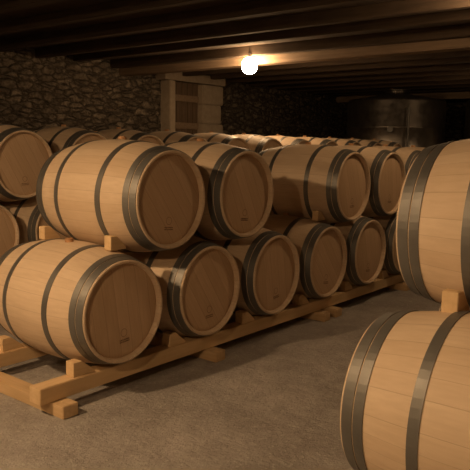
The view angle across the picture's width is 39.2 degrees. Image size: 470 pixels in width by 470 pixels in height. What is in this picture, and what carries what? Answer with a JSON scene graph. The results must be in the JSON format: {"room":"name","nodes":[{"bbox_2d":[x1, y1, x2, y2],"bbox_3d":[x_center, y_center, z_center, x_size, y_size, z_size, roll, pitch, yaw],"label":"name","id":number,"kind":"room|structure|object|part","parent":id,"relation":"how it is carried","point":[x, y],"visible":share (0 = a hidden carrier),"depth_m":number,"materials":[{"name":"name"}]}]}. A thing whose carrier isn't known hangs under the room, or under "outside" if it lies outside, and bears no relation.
{"room":"wine cellar","nodes":[
{"label":"wine cellar","id":0,"kind":"room"},
{"bbox_2d":[0,48,347,138],"bbox_3d":[-2.894,-1.496,10.851,0.371,3.033,20.561,7,10,38],"label":"wall","id":1,"kind":"structure","parent":0,"point":[36,93],"depth_m":11.50,"materials":[{"name":"stone"}]},
{"bbox_2d":[160,80,174,130],"bbox_3d":[-1.278,-1.571,12.513,0.260,2.660,0.150,7,10,38],"label":"door frame","id":2,"kind":"structure","parent":1,"relation":"attached to","point":[167,101],"depth_m":12.33,"materials":[{"name":"wood"}]},
{"bbox_2d":[156,72,225,86],"bbox_3d":[-0.835,-3.045,12.845,0.260,0.170,1.750,7,10,38],"label":"lintel","id":3,"kind":"object","parent":2,"relation":"on","point":[177,77],"visible":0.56,"depth_m":12.72,"materials":[{"name":"wood"}]},
{"bbox_2d":[197,85,222,132],"bbox_3d":[-0.538,-2.430,13.316,0.260,1.135,0.639,7,10,38],"label":"door frame","id":4,"kind":"structure","parent":1,"relation":"attached to","point":[207,94],"depth_m":13.14,"materials":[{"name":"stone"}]},
{"bbox_2d":[0,281,440,469],"bbox_3d":[1.844,0.623,7.292,12.600,0.200,21.100,7,10,38],"label":"floor","id":5,"kind":"structure","parent":0,"point":[273,402],"depth_m":3.64,"materials":[{"name":"concrete"}]},
{"bbox_2d":[175,82,175,130],"bbox_3d":[-1.202,-1.597,12.638,0.060,2.640,0.142,7,10,38],"label":"plank","id":6,"kind":"object","parent":5,"relation":"on","point":[175,82],"visible":0.1,"depth_m":12.54,"materials":[{"name":"brown wood"}]},
{"bbox_2d":[175,122,197,129],"bbox_3d":[-0.962,-2.117,12.787,0.030,0.120,0.730,7,10,38],"label":"ledge","id":7,"kind":"object","parent":6,"relation":"attached to","point":[178,125],"visible":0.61,"depth_m":12.78,"materials":[{"name":"brown wood"}]},
{"bbox_2d":[175,94,198,102],"bbox_3d":[-0.953,-2.632,12.719,0.030,0.120,0.730,7,10,38],"label":"ledge","id":8,"kind":"object","parent":6,"relation":"attached to","point":[184,98],"visible":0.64,"depth_m":12.72,"materials":[{"name":"brown wood"}]},
{"bbox_2d":[176,82,181,131],"bbox_3d":[-1.106,-1.611,12.757,0.060,2.640,0.142,7,10,38],"label":"plank","id":9,"kind":"object","parent":5,"relation":"on","point":[178,84],"visible":0.34,"depth_m":12.62,"materials":[{"name":"brown wood"}]},
{"bbox_2d":[181,82,186,132],"bbox_3d":[-1.010,-1.625,12.877,0.060,2.640,0.142,7,10,38],"label":"plank","id":10,"kind":"object","parent":5,"relation":"on","point":[184,85],"visible":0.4,"depth_m":12.73,"materials":[{"name":"brown wood"}]},
{"bbox_2d":[187,83,192,133],"bbox_3d":[-0.914,-1.639,12.996,0.060,2.640,0.142,7,10,38],"label":"plank","id":11,"kind":"object","parent":5,"relation":"on","point":[189,85],"visible":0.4,"depth_m":12.85,"materials":[{"name":"brown wood"}]},
{"bbox_2d":[192,84,197,133],"bbox_3d":[-0.817,-1.653,13.116,0.060,2.640,0.142,7,10,38],"label":"plank","id":12,"kind":"object","parent":5,"relation":"on","point":[195,86],"visible":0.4,"depth_m":12.97,"materials":[{"name":"brown wood"}]},
{"bbox_2d":[0,210,409,419],"bbox_3d":[0.637,0.190,6.136,1.000,0.923,6.320,7,10,38],"label":"rack","id":13,"kind":"object","parent":5,"relation":"on","point":[49,396],"visible":0.46,"depth_m":4.23,"materials":[{"name":"brown wood"}]},
{"bbox_3d":[0.358,0.499,6.397,0.100,0.090,6.320,7,10,38],"label":"rail","id":14,"kind":"part","parent":13,"relation":"part of","materials":[{"name":"brown wood"}]},
{"bbox_2d":[0,238,161,363],"bbox_3d":[-1.004,0.385,4.089,0.973,0.743,0.722,7,10,39],"label":"wine barrel","id":15,"kind":"object","parent":13,"relation":"on","point":[67,298],"visible":0.98,"depth_m":3.78,"materials":[{"name":"brown wood"}]},
{"bbox_2d":[36,136,204,252],"bbox_3d":[-0.755,-0.269,4.302,0.968,0.744,0.724,7,10,38],"label":"wine barrel","id":16,"kind":"object","parent":15,"relation":"on","point":[150,196],"visible":0.96,"depth_m":4.01,"materials":[{"name":"brown wood"}]},
{"bbox_2d":[119,235,239,336],"bbox_3d":[-0.528,0.315,4.680,0.968,0.761,0.742,7,11,38],"label":"wine barrel","id":17,"kind":"object","parent":13,"relation":"on","point":[199,279],"visible":0.48,"depth_m":4.33,"materials":[{"name":"brown wood"}]},
{"bbox_3d":[0.905,0.566,5.965,0.100,0.090,6.320,7,10,38],"label":"rail","id":18,"kind":"part","parent":13,"relation":"part of","materials":[{"name":"brown wood"}]},
{"bbox_2d":[207,228,299,314],"bbox_3d":[-0.052,0.244,5.271,0.973,0.742,0.722,7,10,39],"label":"wine barrel","id":19,"kind":"object","parent":13,"relation":"on","point":[267,261],"visible":0.34,"depth_m":4.91,"materials":[{"name":"brown wood"}]},
{"bbox_2d":[162,139,273,240],"bbox_3d":[-0.279,-0.340,4.893,0.968,0.744,0.724,7,10,38],"label":"wine barrel","id":20,"kind":"object","parent":19,"relation":"on","point":[238,181],"visible":0.56,"depth_m":4.56,"materials":[{"name":"brown wood"}]},
{"bbox_2d":[262,213,346,298],"bbox_3d":[0.423,0.174,5.862,0.968,0.744,0.724,7,10,38],"label":"wine barrel","id":21,"kind":"object","parent":13,"relation":"on","point":[321,248],"visible":0.52,"depth_m":5.54,"materials":[{"name":"brown wood"}]},
{"bbox_2d":[329,216,385,284],"bbox_3d":[0.899,0.103,6.454,0.968,0.744,0.724,7,10,38],"label":"wine barrel","id":22,"kind":"object","parent":13,"relation":"on","point":[365,240],"visible":0.41,"depth_m":6.10,"materials":[{"name":"brown wood"}]},
{"bbox_2d":[258,142,370,223],"bbox_3d":[0.672,-0.481,6.075,0.968,0.743,0.723,7,10,38],"label":"wine barrel","id":23,"kind":"object","parent":22,"relation":"on","point":[333,181],"visible":0.76,"depth_m":5.77,"materials":[{"name":"brown wood"}]},
{"bbox_2d":[334,143,405,216],"bbox_3d":[1.148,-0.552,6.667,0.968,0.744,0.724,7,10,38],"label":"wine barrel","id":24,"kind":"object","parent":22,"relation":"on","point":[386,167],"visible":0.48,"depth_m":6.33,"materials":[{"name":"brown wood"}]},
{"bbox_2d":[369,211,400,273],"bbox_3d":[1.375,0.033,7.045,0.968,0.750,0.730,7,9,38],"label":"wine barrel","id":25,"kind":"object","parent":13,"relation":"on","point":[388,222],"visible":0.2,"depth_m":6.60,"materials":[{"name":"brown wood"}]},
{"bbox_2d":[373,144,421,210],"bbox_3d":[1.623,-0.622,7.258,0.968,0.744,0.724,7,10,39],"label":"wine barrel","id":26,"kind":"object","parent":25,"relation":"on","point":[408,156],"visible":0.06,"depth_m":6.89,"materials":[{"name":"brown wood"}]},
{"bbox_3d":[1.850,-0.038,7.635,0.968,0.743,0.724,7,14,39],"label":"wine barrel","id":27,"kind":"object","parent":13,"relation":"on","visible":0},
{"bbox_2d":[404,145,424,150],"bbox_3d":[2.099,-0.693,7.849,0.968,0.762,0.742,7,8,38],"label":"wine barrel","id":28,"kind":"object","parent":27,"relation":"on","point":[413,147],"visible":0.02,"depth_m":7.70,"materials":[{"name":"brown wood"}]},
{"bbox_2d":[346,89,446,147],"bbox_3d":[3.400,-1.740,14.161,2.056,2.720,2.119,7,10,38],"label":"tank","id":29,"kind":"object","parent":5,"relation":"on","point":[399,116],"visible":0.48,"depth_m":13.22,"materials":[{"name":"silver metal"}]},
{"bbox_2d":[441,289,468,312],"bbox_3d":[1.848,0.561,3.350,1.000,0.965,4.000,7,10,38],"label":"rack","id":30,"kind":"object","parent":5,"relation":"on","point":[453,300],"visible":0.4,"depth_m":2.30,"materials":[{"name":"brown wood"}]},
{"bbox_2d":[340,310,469,469],"bbox_3d":[0.922,0.627,2.188,0.968,0.744,0.724,7,10,38],"label":"wine barrel","id":31,"kind":"object","parent":30,"relation":"on","point":[405,400],"visible":1,"depth_m":2.11,"materials":[{"name":"brown wood"}]},
{"bbox_2d":[396,139,469,310],"bbox_3d":[1.164,-0.022,2.394,0.968,0.744,0.724,7,10,38],"label":"wine barrel","id":32,"kind":"object","parent":31,"relation":"on","point":[433,220],"visible":0.92,"depth_m":2.38,"materials":[{"name":"brown wood"}]},
{"bbox_3d":[-0.135,0.072,8.948,1.000,0.386,10.100,7,10,38],"label":"rack","id":33,"kind":"object","parent":5,"relation":"on","visible":0},
{"bbox_2d":[0,204,19,256],"bbox_3d":[-2.486,-0.031,5.957,0.968,0.748,0.729,7,10,39],"label":"wine barrel","id":34,"kind":"object","parent":33,"relation":"on","point":[9,229],"visible":0.7,"depth_m":5.82,"materials":[{"name":"brown wood"}]},
{"bbox_2d":[0,124,52,201],"bbox_3d":[-2.237,-0.685,6.170,0.968,0.758,0.739,7,11,38],"label":"wine barrel","id":35,"kind":"object","parent":34,"relation":"on","point":[23,152],"visible":0.86,"depth_m":5.87,"materials":[{"name":"brown wood"}]},
{"bbox_2d":[0,196,73,243],"bbox_3d":[-2.010,-0.101,6.548,0.968,0.743,0.724,7,10,38],"label":"wine barrel","id":36,"kind":"object","parent":33,"relation":"on","point":[26,212],"visible":0.19,"depth_m":6.11,"materials":[{"name":"brown wood"}]},
{"bbox_3d":[-0.583,-0.313,8.322,0.968,0.743,0.724,7,4,38],"label":"wine barrel","id":37,"kind":"object","parent":33,"relation":"on","visible":0},
{"bbox_2d":[194,131,250,149],"bbox_3d":[-0.335,-0.968,8.534,0.968,0.744,0.724,7,10,39],"label":"wine barrel","id":38,"kind":"object","parent":37,"relation":"on","point":[210,137],"visible":0.12,"depth_m":8.23,"materials":[{"name":"brown wood"}]},
{"bbox_3d":[0.843,-0.525,10.094,0.968,0.743,0.724,7,14,38],"label":"wine barrel","id":39,"kind":"object","parent":33,"relation":"on","visible":0},
{"bbox_2d":[265,134,308,145],"bbox_3d":[0.617,-1.109,9.716,0.968,0.744,0.724,7,10,38],"label":"wine barrel","id":40,"kind":"object","parent":39,"relation":"on","point":[285,140],"visible":0.12,"depth_m":9.38,"materials":[{"name":"brown wood"}]},
{"bbox_3d":[1.795,-0.666,11.276,0.968,0.743,0.724,7,16,38],"label":"wine barrel","id":41,"kind":"object","parent":33,"relation":"on","visible":0},
{"bbox_2d":[347,138,381,146],"bbox_3d":[2.044,-1.321,11.490,0.968,0.743,0.724,7,10,38],"label":"wine barrel","id":42,"kind":"object","parent":41,"relation":"on","point":[363,142],"visible":0.12,"depth_m":11.17,"materials":[{"name":"brown wood"}]},
{"bbox_3d":[-1.534,-0.172,7.139,0.968,0.743,0.724,7,9,38],"label":"wine barrel","id":43,"kind":"object","parent":33,"relation":"on","visible":0},
{"bbox_2d":[33,124,107,153],"bbox_3d":[-1.761,-0.756,6.761,0.972,0.743,0.724,7,10,39],"label":"wine barrel","id":44,"kind":"object","parent":43,"relation":"on","point":[57,138],"visible":0.26,"depth_m":6.41,"materials":[{"name":"brown wood"}]},
{"bbox_2d":[96,127,164,144],"bbox_3d":[-1.286,-0.827,7.352,0.972,0.743,0.724,7,10,37],"label":"wine barrel","id":45,"kind":"object","parent":43,"relation":"on","point":[130,134],"visible":0.11,"depth_m":7.07,"materials":[{"name":"brown wood"}]},
{"bbox_3d":[-0.107,-0.383,8.912,0.968,0.743,0.724,7,10,38],"label":"wine barrel","id":46,"kind":"object","parent":33,"relation":"on","visible":0},
{"bbox_2d":[232,133,282,152],"bbox_3d":[0.141,-1.039,9.125,0.973,0.742,0.722,7,10,39],"label":"wine barrel","id":47,"kind":"object","parent":46,"relation":"on","point":[257,143],"visible":0.16,"depth_m":8.77,"materials":[{"name":"brown wood"}]},
{"bbox_2d":[0,0,469,95],"bbox_3d":[1.831,-2.272,6.826,12.000,0.139,19.646,7,10,38],"label":"ceiling","id":48,"kind":"structure","parent":0,"point":[440,71],"depth_m":8.35,"materials":[{"name":"brown wood"}]},
{"bbox_2d":[242,53,256,73],"bbox_3d":[0.212,-2.525,9.518,0.230,0.405,0.230,7,10,38],"label":"hanging bulb","id":49,"kind":"object","parent":48,"relation":"hanging from","point":[249,64],"visible":1,"depth_m":9.45,"materials":[{"name":"white glass"}]},
{"bbox_2d":[119,37,469,75],"bbox_3d":[2.705,-2.352,7.920,12.000,0.240,0.240,7,10,38],"label":"ceiling beam","id":50,"kind":"structure","parent":48,"relation":"attached to","point":[457,44],"depth_m":9.05,"materials":[{"name":"brown wood"}]},
{"bbox_2d":[336,90,469,102],"bbox_3d":[7.418,-3.051,13.777,12.000,0.240,0.240,7,10,38],"label":"ceiling beam","id":51,"kind":"structure","parent":48,"relation":"attached to","point":[444,95],"depth_m":15.73,"materials":[{"name":"brown wood"}]},
{"bbox_2d":[444,99,469,142],"bbox_3d":[8.325,-1.865,15.114,12.058,3.006,0.385,7,10,38],"label":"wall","id":52,"kind":"structure","parent":0,"point":[455,108],"depth_m":16.95,"materials":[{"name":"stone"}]},
{"bbox_3d":[-1.058,-0.242,7.731,0.968,0.743,0.724,7,4,38],"label":"wine barrel","id":53,"kind":"object","parent":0,"visible":0},
{"bbox_2d":[150,129,207,143],"bbox_3d":[-0.810,-0.897,7.943,0.968,0.743,0.723,7,10,38],"label":"wine barrel","id":54,"kind":"object","parent":53,"relation":"on","point":[167,136],"visible":0.08,"depth_m":7.62,"materials":[{"name":"brown wood"}]},
{"bbox_3d":[1.320,-0.595,10.686,0.968,0.743,0.724,7,5,39],"label":"wine barrel","id":55,"kind":"object","parent":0,"visible":0},
{"bbox_2d":[296,135,337,145],"bbox_3d":[1.093,-1.180,10.307,0.973,0.743,0.722,7,10,39],"label":"wine barrel","id":56,"kind":"object","parent":55,"relation":"on","point":[314,140],"visible":0.14,"depth_m":9.99,"materials":[{"name":"brown wood"}]},
{"bbox_2d":[323,137,361,145],"bbox_3d":[1.568,-1.251,10.898,0.973,0.743,0.722,7,10,39],"label":"wine barrel","id":57,"kind":"object","parent":55,"relation":"on","point":[339,141],"visible":0.05,"depth_m":10.59,"materials":[{"name":"brown wood"}]},
{"bbox_3d":[2.271,-0.736,11.867,0.968,0.743,0.724,7,13,38],"label":"wine barrel","id":58,"kind":"object","parent":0,"visible":0},
{"bbox_2d":[370,139,401,146],"bbox_3d":[2.519,-1.391,12.081,0.968,0.744,0.724,7,10,38],"label":"wine barrel","id":59,"kind":"object","parent":58,"relation":"on","point":[389,143],"visible":0.14,"depth_m":11.77,"materials":[{"name":"brown wood"}]}
]}

